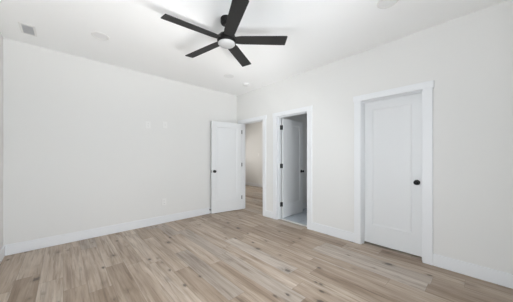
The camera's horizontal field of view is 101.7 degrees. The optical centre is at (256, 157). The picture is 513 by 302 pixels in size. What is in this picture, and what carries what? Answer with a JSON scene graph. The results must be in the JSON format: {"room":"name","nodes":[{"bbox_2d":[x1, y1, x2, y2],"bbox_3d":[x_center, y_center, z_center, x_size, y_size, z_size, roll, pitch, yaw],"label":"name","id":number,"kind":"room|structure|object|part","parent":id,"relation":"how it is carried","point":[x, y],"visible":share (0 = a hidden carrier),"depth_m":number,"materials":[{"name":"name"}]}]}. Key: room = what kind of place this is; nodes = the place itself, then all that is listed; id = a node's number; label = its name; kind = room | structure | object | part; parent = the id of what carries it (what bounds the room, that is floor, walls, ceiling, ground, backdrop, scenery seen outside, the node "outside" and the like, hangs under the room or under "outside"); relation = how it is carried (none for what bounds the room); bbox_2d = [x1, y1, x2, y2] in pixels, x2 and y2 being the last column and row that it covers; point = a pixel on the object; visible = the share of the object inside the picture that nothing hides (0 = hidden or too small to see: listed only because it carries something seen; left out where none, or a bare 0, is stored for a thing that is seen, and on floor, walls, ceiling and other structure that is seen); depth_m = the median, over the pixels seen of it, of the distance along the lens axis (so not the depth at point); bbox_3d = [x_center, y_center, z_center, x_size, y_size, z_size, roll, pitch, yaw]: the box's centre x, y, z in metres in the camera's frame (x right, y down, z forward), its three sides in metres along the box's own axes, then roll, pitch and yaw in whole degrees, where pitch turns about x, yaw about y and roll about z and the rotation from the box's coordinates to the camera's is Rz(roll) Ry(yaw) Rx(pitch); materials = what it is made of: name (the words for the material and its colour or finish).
{"room":"empty bedroom","nodes":[
{"label":"empty bedroom","id":0,"kind":"room"},
{"bbox_2d":[0,32,2,249],"bbox_3d":[-1.759,-0.131,0.989,0.120,2.781,4.443,0,0,-43],"label":"wall","id":1,"kind":"structure","parent":0,"point":[1,36],"depth_m":2.58,"materials":[{"name":"white paint"}]},
{"bbox_2d":[0,245,4,262],"bbox_3d":[-1.710,1.190,1.035,0.015,0.140,4.443,0,0,-43],"label":"baseboard","id":2,"kind":"structure","parent":1,"relation":"attached to","point":[2,251],"depth_m":2.55,"materials":[{"name":"white paint"}]},
{"bbox_2d":[3,38,236,244],"bbox_3d":[-1.944,-0.131,3.929,3.845,2.781,0.120,0,0,-43],"label":"wall","id":3,"kind":"structure","parent":0,"point":[80,153],"depth_m":3.28,"materials":[{"name":"white paint"}]},
{"bbox_2d":[5,207,210,255],"bbox_3d":[-1.854,1.190,3.920,3.695,0.140,0.015,0,0,-43],"label":"baseboard","id":4,"kind":"structure","parent":3,"relation":"attached to","point":[24,246],"depth_m":3.27,"materials":[{"name":"white paint"}]},
{"bbox_2d":[0,0,507,95],"bbox_3d":[-0.686,-1.571,4.817,6.898,0.100,8.840,0,0,-43],"label":"ceiling","id":5,"kind":"structure","parent":0,"point":[319,33],"depth_m":2.51,"materials":[{"name":"white paint"}]},
{"bbox_2d":[18,22,36,36],"bbox_3d":[-2.721,-1.516,2.488,0.136,0.010,0.270,0,0,-43],"label":"ceiling vent","id":6,"kind":"object","parent":5,"relation":"in","point":[26,29],"visible":1,"depth_m":2.48,"materials":[{"name":"white plastic"}]},
{"bbox_2d":[21,24,33,34],"bbox_3d":[-2.721,-1.516,2.488,0.092,0.008,0.217,0,0,-43],"label":"grille","id":7,"kind":"object","parent":6,"relation":"attached to","point":[26,29],"depth_m":2.49,"materials":[{"name":"grey metal"}]},
{"bbox_2d":[91,32,109,40],"bbox_3d":[-1.959,-1.517,2.622,0.188,0.008,0.188,0,0,-43],"label":"recessed light","id":8,"kind":"object","parent":5,"relation":"in","point":[98,35],"visible":1,"depth_m":2.62,"materials":[{"name":"white plastic"}]},
{"bbox_2d":[161,0,287,66],"bbox_3d":[-0.360,-1.371,2.291,1.255,0.301,1.278,0,0,-43],"label":"ceiling fan","id":9,"kind":"object","parent":5,"relation":"hanging from","point":[226,39],"visible":1,"depth_m":2.24,"materials":[{"name":"black wood"}]},
{"bbox_3d":[-0.628,-1.285,2.068,0.574,0.035,0.130,0,0,-37],"label":"blade","id":10,"kind":"part","parent":9,"relation":"part of","materials":[{"name":"black wood"}]},
{"bbox_3d":[-0.634,-1.285,2.509,0.574,0.035,0.130,0,0,35],"label":"blade","id":11,"kind":"part","parent":9,"relation":"part of","materials":[{"name":"black wood"}]},
{"bbox_3d":[-0.207,-1.285,1.938,0.130,0.035,0.574,0,0,-19],"label":"blade","id":12,"kind":"part","parent":9,"relation":"part of","materials":[{"name":"black wood"}]},
{"bbox_3d":[-0.217,-1.285,2.651,0.130,0.035,0.574,0,0,17],"label":"blade","id":13,"kind":"part","parent":9,"relation":"part of","materials":[{"name":"black wood"}]},
{"bbox_3d":[0.047,-1.285,2.299,0.574,0.035,0.130,0,0,-1],"label":"blade","id":14,"kind":"part","parent":9,"relation":"part of","materials":[{"name":"black wood"}]},
{"bbox_2d":[224,74,233,77],"bbox_3d":[-0.519,-1.517,3.916,0.188,0.008,0.188,0,0,-43],"label":"recessed light","id":15,"kind":"object","parent":5,"relation":"in","point":[225,75],"visible":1,"depth_m":3.92,"materials":[{"name":"white plastic"}]},
{"bbox_2d":[377,0,398,8],"bbox_3d":[1.284,-1.517,2.042,0.188,0.008,0.188,0,0,-43],"label":"recessed light","id":16,"kind":"object","parent":5,"relation":"in","point":[382,4],"visible":1,"depth_m":2.06,"materials":[{"name":"white plastic"}]},
{"bbox_2d":[245,121,262,183],"bbox_3d":[0.655,-0.131,8.357,0.120,2.781,5.230,0,0,-43],"label":"wall","id":17,"kind":"structure","parent":0,"point":[253,131],"depth_m":9.07,"materials":[{"name":"white paint"}]},
{"bbox_2d":[245,182,262,186],"bbox_3d":[0.605,1.190,8.311,0.015,0.140,5.230,0,0,-43],"label":"baseboard","id":18,"kind":"structure","parent":17,"relation":"attached to","point":[246,183],"depth_m":9.05,"materials":[{"name":"white paint"}]},
{"bbox_2d":[0,185,512,301],"bbox_3d":[-0.686,1.307,4.817,6.898,0.106,8.840,0,0,-43],"label":"floor","id":19,"kind":"structure","parent":0,"point":[241,255],"depth_m":2.34,"materials":[{"name":"brown wood"}]},
{"bbox_2d":[280,218,306,226],"bbox_3d":[0.726,1.254,4.015,0.059,0.010,0.710,0,0,-43],"label":"threshold","id":20,"kind":"object","parent":19,"relation":"on","point":[280,218],"visible":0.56,"depth_m":4.00,"materials":[{"name":"stone"}]},
{"bbox_2d":[281,113,306,208],"bbox_3d":[1.441,-0.131,5.439,2.933,2.781,0.120,0,0,-43],"label":"wall","id":21,"kind":"structure","parent":0,"point":[302,117],"depth_m":5.11,"materials":[{"name":"white paint"}]},
{"bbox_2d":[237,0,512,273],"bbox_3d":[1.061,-0.131,3.603,0.120,2.781,4.683,0,0,-43],"label":"wall","id":22,"kind":"structure","parent":0,"point":[468,58],"depth_m":2.35,"materials":[{"name":"white paint"}]},
{"bbox_2d":[211,121,240,213],"bbox_3d":[-0.682,0.223,4.827,0.756,2.050,0.171,0,0,-33],"label":"door","id":23,"kind":"structure","parent":22,"relation":"in","point":[225,136],"depth_m":4.80,"materials":[{"name":"white paint"}]},
{"bbox_3d":[-0.686,0.147,4.824,0.522,1.664,0.031,0,0,-33],"label":"panel","id":24,"kind":"part","parent":23,"relation":"part of","materials":[{"name":"white paint"}]},
{"bbox_2d":[238,115,266,216],"bbox_3d":[-0.072,0.179,4.823,0.158,2.160,0.970,0,0,-43],"label":"trim","id":25,"kind":"structure","parent":22,"relation":"attached to","point":[263,118],"depth_m":4.86,"materials":[{"name":"white paint"}]},
{"bbox_2d":[272,105,312,229],"bbox_3d":[0.699,0.179,3.990,0.158,2.160,0.930,0,0,-43],"label":"trim","id":26,"kind":"structure","parent":22,"relation":"attached to","point":[276,117],"depth_m":4.21,"materials":[{"name":"white paint"}]},
{"bbox_2d":[281,118,303,217],"bbox_3d":[0.785,0.226,4.530,0.716,2.045,0.171,0,0,-43],"label":"door","id":27,"kind":"structure","parent":22,"relation":"in","point":[292,131],"depth_m":4.50,"materials":[{"name":"white paint"}]},
{"bbox_3d":[0.788,0.149,4.533,0.482,1.659,0.031,0,0,-43],"label":"panel","id":28,"kind":"part","parent":27,"relation":"part of","materials":[{"name":"white paint"}]},
{"bbox_2d":[266,210,512,288],"bbox_3d":[1.006,1.190,3.562,0.015,0.140,4.428,0,0,-43],"label":"baseboard","id":29,"kind":"structure","parent":22,"relation":"attached to","point":[491,275],"depth_m":2.26,"materials":[{"name":"white paint"}]},
{"bbox_2d":[364,93,421,256],"bbox_3d":[1.806,0.216,2.811,0.103,2.035,0.692,0,0,-43],"label":"door","id":30,"kind":"structure","parent":22,"relation":"in","point":[392,126],"depth_m":2.80,"materials":[{"name":"white paint"}]},
{"bbox_3d":[1.830,0.141,2.835,0.031,1.649,0.469,0,0,-43],"label":"panel","id":31,"kind":"part","parent":30,"relation":"part of","materials":[{"name":"white paint"}]},
{"bbox_2d":[353,80,433,264],"bbox_3d":[1.798,0.179,2.805,0.158,2.160,0.917,0,0,-43],"label":"trim","id":32,"kind":"structure","parent":22,"relation":"attached to","point":[426,88],"depth_m":2.57,"materials":[{"name":"white paint"}]}
]}

